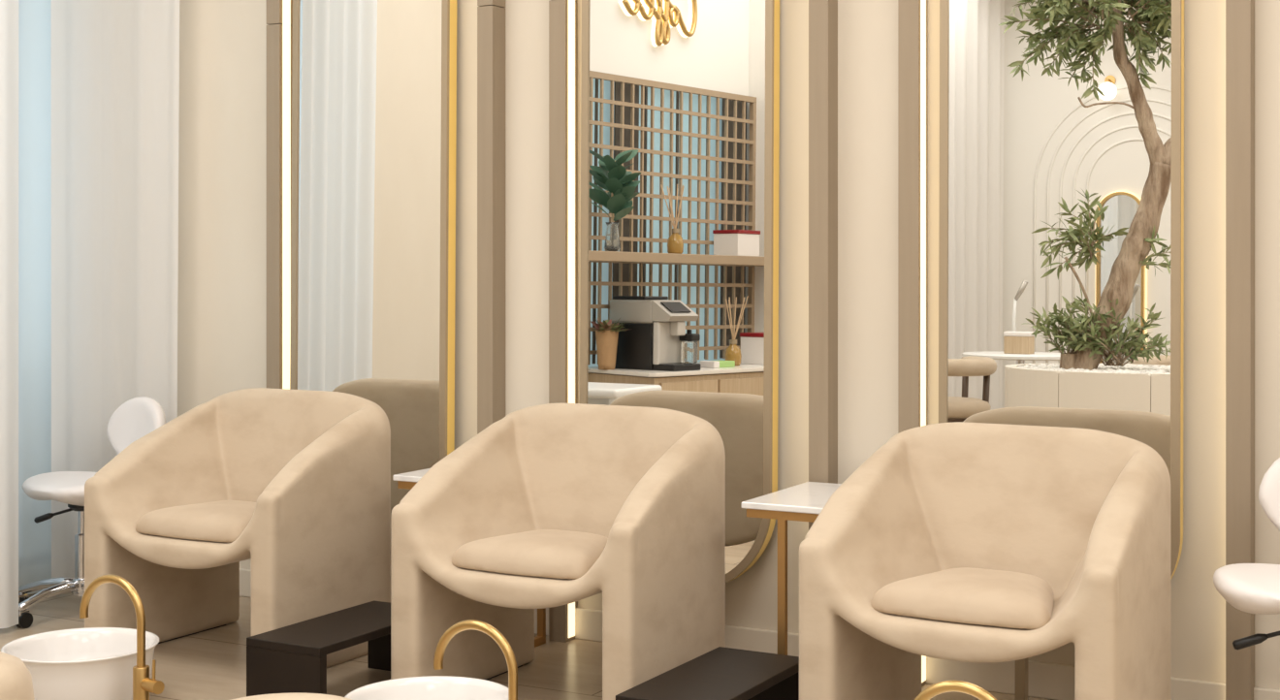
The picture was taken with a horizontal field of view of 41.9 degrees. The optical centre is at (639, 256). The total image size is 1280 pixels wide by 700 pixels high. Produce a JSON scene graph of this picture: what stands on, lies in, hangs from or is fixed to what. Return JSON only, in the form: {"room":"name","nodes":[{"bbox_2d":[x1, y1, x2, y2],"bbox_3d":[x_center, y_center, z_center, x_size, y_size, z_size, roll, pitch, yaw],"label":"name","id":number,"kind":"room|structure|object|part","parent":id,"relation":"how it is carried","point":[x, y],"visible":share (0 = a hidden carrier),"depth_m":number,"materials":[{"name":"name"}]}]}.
{"room":"salon","nodes":[
{"label":"salon","id":0,"kind":"room"},
{"bbox_2d":[0,592,1053,699],"bbox_3d":[-0.671,1.300,1.067,8.600,0.100,8.600,0,0,29],"label":"floor","id":1,"kind":"structure","parent":0,"point":[210,664],"depth_m":5.11,"materials":[{"name":"tile"}]},
{"bbox_2d":[0,651,34,699],"bbox_3d":[-1.456,1.038,3.419,0.408,0.423,0.408,0,0,29],"label":"pouf","id":2,"kind":"object","parent":1,"relation":"on","point":[16,680],"visible":1,"depth_m":3.41,"materials":[{"name":"beige fabric"}]},
{"bbox_2d":[0,627,159,699],"bbox_3d":[-1.569,1.168,4.694,0.423,0.164,0.423,0,0,29],"label":"basin","id":3,"kind":"object","parent":1,"relation":"on","point":[86,663],"visible":0.74,"depth_m":4.60,"materials":[{"name":"white ceramic"}]},
{"bbox_2d":[15,396,166,628],"bbox_3d":[-1.949,0.879,5.866,0.527,0.743,0.513,0,0,-3],"label":"stool","id":4,"kind":"object","parent":1,"relation":"on","point":[136,418],"visible":0.52,"depth_m":5.84,"materials":[{"name":"white leather"}]},
{"bbox_3d":[-2.087,1.160,5.878,0.251,0.074,0.040,0,0,15],"label":"leg","id":5,"kind":"part","parent":4,"relation":"part of","materials":[{"name":"silver metal"}]},
{"bbox_3d":[-2.024,1.160,5.717,0.040,0.074,0.251,0,0,32],"label":"leg","id":6,"kind":"part","parent":4,"relation":"part of","materials":[{"name":"silver metal"}]},
{"bbox_3d":[-1.944,0.811,5.843,0.434,0.089,0.346,0,0,35],"label":"seat","id":7,"kind":"part","parent":4,"relation":"part of","materials":[{"name":"white leather"}]},
{"bbox_3d":[-2.014,0.890,5.831,0.107,0.040,0.010,0,0,18],"label":"height lever","id":8,"kind":"part","parent":4,"relation":"part of","materials":[{"name":"black plastic"}]},
{"bbox_3d":[-1.947,0.868,5.840,0.100,0.035,0.100,0,0,35],"label":"seat plate","id":9,"kind":"part","parent":4,"relation":"part of","materials":[{"name":"black plastic"}]},
{"bbox_3d":[-1.810,0.637,6.038,0.295,0.264,0.073,0,-8,35],"label":"backrest","id":10,"kind":"part","parent":4,"relation":"part of","materials":[{"name":"white leather"}]},
{"bbox_2d":[79,574,164,699],"bbox_3d":[-1.412,1.059,4.551,0.310,0.382,0.064,0,0,29],"label":"tap","id":11,"kind":"object","parent":1,"relation":"on","point":[143,685],"visible":1,"depth_m":4.51,"materials":[{"name":"gold metal"}]},
{"bbox_3d":[-1.443,0.989,4.568,0.239,0.242,0.023,0,0,29],"label":"spout","id":12,"kind":"part","parent":11,"relation":"part of","materials":[{"name":"gold metal"}]},
{"bbox_2d":[132,665,149,699],"bbox_3d":[-1.349,1.179,4.517,0.064,0.143,0.064,0,0,29],"label":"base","id":13,"kind":"object","parent":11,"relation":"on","point":[141,673],"depth_m":4.50,"materials":[{"name":"gold metal"}]},
{"bbox_3d":[-1.311,1.152,4.489,0.065,0.035,0.035,0,0,42],"label":"handle","id":14,"kind":"part","parent":11,"relation":"part of","materials":[{"name":"gold metal"}]},
{"bbox_3d":[-1.305,1.110,4.486,0.009,0.056,0.008,0,0,29],"label":"lever","id":15,"kind":"part","parent":11,"relation":"part of","materials":[{"name":"gold metal"}]},
{"bbox_2d":[84,387,390,668],"bbox_3d":[-1.256,0.845,5.310,0.772,0.810,0.625,0,0,29],"label":"armchair","id":16,"kind":"object","parent":1,"relation":"on","point":[296,484],"visible":0.97,"depth_m":5.23,"materials":[{"name":"beige fabric"}]},
{"bbox_2d":[135,500,256,543],"bbox_3d":[-1.304,0.815,5.223,0.434,0.082,0.371,0,0,29],"label":"seat cushion","id":17,"kind":"object","parent":16,"relation":"on","point":[166,521],"depth_m":5.09,"materials":[{"name":"beige fabric"}]},
{"bbox_2d":[231,692,351,699],"bbox_3d":[-0.657,1.038,3.046,0.408,0.423,0.408,0,0,29],"label":"pouf","id":18,"kind":"object","parent":1,"relation":"on","point":[294,695],"visible":1,"depth_m":3.15,"materials":[{"name":"beige fabric"}]},
{"bbox_2d":[246,600,390,697],"bbox_3d":[-0.837,1.150,4.796,0.260,0.200,0.570,0,0,29],"label":"bench","id":19,"kind":"object","parent":1,"relation":"on","point":[291,658],"visible":0.73,"depth_m":4.60,"materials":[{"name":"brown wood"}]},
{"bbox_3d":[-0.966,1.162,4.559,0.258,0.176,0.029,0,0,29],"label":"panel","id":20,"kind":"part","parent":19,"relation":"part of","materials":[{"name":"brown wood"}]},
{"bbox_3d":[-0.707,1.162,5.033,0.258,0.176,0.029,0,0,29],"label":"panel","id":21,"kind":"part","parent":19,"relation":"part of","materials":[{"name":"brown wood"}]},
{"bbox_2d":[344,675,508,699],"bbox_3d":[-0.520,1.168,4.122,0.423,0.164,0.423,0,0,29],"label":"basin","id":22,"kind":"object","parent":1,"relation":"on","point":[431,688],"visible":0.86,"depth_m":4.29,"materials":[{"name":"white ceramic"}]},
{"bbox_2d":[393,468,545,647],"bbox_3d":[-0.524,0.960,5.274,0.280,0.580,0.470,0,0,29],"label":"side table","id":23,"kind":"object","parent":1,"relation":"on","point":[408,480],"visible":0.16,"depth_m":5.21,"materials":[{"name":"white stone"}]},
{"bbox_3d":[-0.627,0.700,5.085,0.256,0.024,0.018,0,0,29],"label":"frame rail","id":24,"kind":"part","parent":23,"relation":"part of","materials":[{"name":"gold metal"}]},
{"bbox_3d":[-0.422,1.238,5.218,0.022,0.024,0.412,0,0,29],"label":"floor rail","id":25,"kind":"part","parent":23,"relation":"part of","materials":[{"name":"gold metal"}]},
{"bbox_3d":[-0.319,0.981,5.406,0.022,0.538,0.018,0,0,29],"label":"leg","id":26,"kind":"part","parent":23,"relation":"part of","materials":[{"name":"gold metal"}]},
{"bbox_2d":[433,619,517,699],"bbox_3d":[-0.363,1.059,3.979,0.310,0.382,0.064,0,0,29],"label":"tap","id":27,"kind":"object","parent":1,"relation":"on","point":[485,627],"visible":1,"depth_m":3.97,"materials":[{"name":"gold metal"}]},
{"bbox_2d":[390,403,725,699],"bbox_3d":[-0.212,0.845,4.740,0.772,0.810,0.625,0,0,29],"label":"armchair","id":28,"kind":"object","parent":1,"relation":"on","point":[549,505],"visible":0.97,"depth_m":4.66,"materials":[{"name":"beige fabric"}]},
{"bbox_2d":[451,529,607,579],"bbox_3d":[-0.259,0.815,4.654,0.434,0.082,0.371,0,0,29],"label":"seat cushion","id":29,"kind":"object","parent":28,"relation":"on","point":[483,554],"depth_m":4.53,"materials":[{"name":"beige fabric"}]},
{"bbox_2d":[615,646,799,699],"bbox_3d":[0.191,1.150,4.190,0.260,0.200,0.570,0,0,29],"label":"bench","id":30,"kind":"object","parent":1,"relation":"on","point":[720,673],"visible":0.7,"depth_m":4.20,"materials":[{"name":"brown wood"}]},
{"bbox_3d":[0.320,1.162,4.427,0.258,0.176,0.029,0,0,29],"label":"panel","id":31,"kind":"part","parent":30,"relation":"part of","materials":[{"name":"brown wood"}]},
{"bbox_2d":[741,481,841,655],"bbox_3d":[0.512,0.960,4.710,0.280,0.580,0.470,0,0,29],"label":"side table","id":32,"kind":"object","parent":1,"relation":"on","point":[802,502],"visible":0.37,"depth_m":4.53,"materials":[{"name":"white stone"}]},
{"bbox_3d":[0.387,0.981,4.532,0.022,0.538,0.018,0,0,29],"label":"leg","id":33,"kind":"part","parent":32,"relation":"part of","materials":[{"name":"gold metal"}]},
{"bbox_3d":[0.408,0.700,4.520,0.256,0.024,0.018,0,0,29],"label":"frame rail","id":34,"kind":"part","parent":32,"relation":"part of","materials":[{"name":"gold metal"}]},
{"bbox_2d":[914,679,996,699],"bbox_3d":[0.686,1.059,3.407,0.310,0.382,0.064,0,0,29],"label":"tap","id":35,"kind":"object","parent":1,"relation":"on","point":[931,691],"visible":1,"depth_m":3.42,"materials":[{"name":"gold metal"}]},
{"bbox_2d":[799,421,1170,699],"bbox_3d":[0.871,0.845,4.150,0.772,0.810,0.625,0,0,30],"label":"armchair","id":36,"kind":"object","parent":1,"relation":"on","point":[958,541],"visible":1,"depth_m":4.11,"materials":[{"name":"beige fabric"}]},
{"bbox_2d":[871,567,1054,629],"bbox_3d":[0.822,0.815,4.065,0.434,0.082,0.371,0,0,30],"label":"seat cushion","id":37,"kind":"object","parent":36,"relation":"on","point":[960,597],"depth_m":3.95,"materials":[{"name":"beige fabric"}]},
{"bbox_2d":[1213,457,1279,650],"bbox_3d":[1.557,0.856,3.913,0.527,0.787,0.513,0,0,-9],"label":"stool","id":38,"kind":"object","parent":1,"relation":"on","point":[1248,588],"visible":1,"depth_m":3.88,"materials":[{"name":"white leather"}]},
{"bbox_3d":[1.564,0.784,3.891,0.434,0.095,0.346,0,0,29],"label":"seat","id":39,"kind":"part","parent":38,"relation":"part of","materials":[{"name":"white leather"}]},
{"bbox_3d":[1.677,0.600,4.099,0.295,0.280,0.076,0,-8,29],"label":"backrest","id":40,"kind":"part","parent":38,"relation":"part of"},
{"bbox_3d":[1.496,0.868,3.871,0.107,0.042,0.010,0,0,12],"label":"height lever","id":41,"kind":"part","parent":38,"relation":"part of","materials":[{"name":"black plastic"}]},
{"bbox_2d":[177,0,1279,689],"bbox_3d":[1.339,-0.500,4.754,8.600,3.500,0.200,0,0,29],"label":"wall","id":42,"kind":"structure","parent":0,"point":[222,271],"depth_m":5.10,"materials":[{"name":"paint"}]},
{"bbox_2d":[266,0,292,389],"bbox_3d":[-1.298,-0.500,6.034,0.065,3.500,0.078,0,0,29],"label":"trim","id":43,"kind":"structure","parent":42,"relation":"attached to","point":[279,13],"depth_m":6.00,"materials":[{"name":"paint"}]},
{"bbox_2d":[289,0,456,515],"bbox_3d":[-0.934,0.035,5.808,0.670,2.430,0.058,0,-1,29],"label":"wall mirror","id":44,"kind":"object","parent":42,"relation":"attached to","point":[374,81],"visible":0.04,"depth_m":5.76,"materials":[{"name":"clear mirror"}]},
{"bbox_2d":[477,0,505,434],"bbox_3d":[-0.499,-0.500,5.598,0.065,3.500,0.078,0,0,29],"label":"trim","id":45,"kind":"structure","parent":42,"relation":"attached to","point":[491,14],"depth_m":5.57,"materials":[{"name":"laminate"}]},
{"bbox_2d":[548,0,577,642],"bbox_3d":[-0.249,-0.500,5.462,0.065,3.500,0.078,0,0,29],"label":"trim","id":46,"kind":"structure","parent":42,"relation":"attached to","point":[562,14],"depth_m":5.43,"materials":[{"name":"paint"}]},
{"bbox_2d":[579,0,779,582],"bbox_3d":[0.117,0.035,5.236,0.670,2.430,0.058,0,-1,29],"label":"wall mirror","id":47,"kind":"object","parent":42,"relation":"attached to","point":[680,100],"visible":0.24,"depth_m":5.19,"materials":[{"name":"mirror"}]},
{"bbox_2d":[239,568,1279,699],"bbox_3d":[1.375,1.200,4.611,8.000,0.100,0.018,0,0,29],"label":"baseboard","id":48,"kind":"structure","parent":42,"relation":"attached to","point":[1047,681],"depth_m":4.81,"materials":[{"name":"beige paint"}]},
{"bbox_2d":[808,0,837,530],"bbox_3d":[0.550,-0.500,5.026,0.065,3.500,0.078,0,0,29],"label":"trim","id":49,"kind":"structure","parent":42,"relation":"attached to","point":[822,14],"depth_m":4.99,"materials":[{"name":"laminate"}]},
{"bbox_2d":[897,0,927,686],"bbox_3d":[0.800,-0.500,4.889,0.065,3.500,0.078,0,0,29],"label":"trim","id":50,"kind":"structure","parent":42,"relation":"attached to","point":[912,14],"depth_m":4.86,"materials":[{"name":"laminate"}]},
{"bbox_2d":[938,0,1183,699],"bbox_3d":[1.167,0.035,4.663,0.670,2.430,0.058,0,-1,29],"label":"wall mirror","id":51,"kind":"object","parent":42,"relation":"attached to","point":[1061,217],"visible":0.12,"depth_m":4.63,"materials":[{"name":"mirror"}]},
{"bbox_3d":[1.074,1.128,4.703,0.028,0.245,0.038,0,-1,29],"label":"support post","id":52,"kind":"part","parent":51,"relation":"part of","materials":[{"name":"beige mirror"}]},
{"bbox_3d":[1.157,-0.072,4.646,0.630,2.175,0.004,0,-1,29],"label":"glass","id":53,"kind":"part","parent":51,"relation":"part of","materials":[{"name":"white mirror"}]},
{"bbox_2d":[1225,0,1254,699],"bbox_3d":[1.599,-0.500,4.454,0.065,3.500,0.078,0,0,29],"label":"trim","id":54,"kind":"structure","parent":42,"relation":"attached to","point":[1239,14],"depth_m":4.42,"materials":[{"name":"paint"}]},
{"bbox_3d":[-0.671,-2.300,1.067,8.600,0.100,8.600,0,0,29],"label":"ceiling","id":55,"kind":"structure","parent":0,"visible":0},
{"bbox_3d":[-2.228,-2.200,5.556,0.392,0.024,1.592,0,0,29],"label":"rail","id":56,"kind":"object","parent":55,"relation":"attached to","visible":0},
{"bbox_2d":[0,0,18,628],"bbox_3d":[-2.374,-0.470,5.301,0.054,3.400,0.832,0,0,45],"label":"curtain","id":57,"kind":"object","parent":56,"relation":"hanging from","point":[9,9],"visible":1,"depth_m":5.55,"materials":[{"name":"white fabric"}]},
{"bbox_2d":[18,0,51,594],"bbox_3d":[-2.463,-0.470,5.677,0.023,3.400,1.580,0,0,29],"label":"curtain","id":58,"kind":"object","parent":56,"relation":"hanging from","point":[34,16],"visible":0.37,"depth_m":6.11,"materials":[{"name":"white fabric"}]},
{"bbox_2d":[51,0,179,577],"bbox_3d":[-1.931,-0.470,6.207,0.462,3.400,0.176,0,0,-9],"label":"curtain","id":59,"kind":"object","parent":56,"relation":"hanging from","point":[115,63],"visible":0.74,"depth_m":6.23,"materials":[{"name":"white fabric"}]}
]}

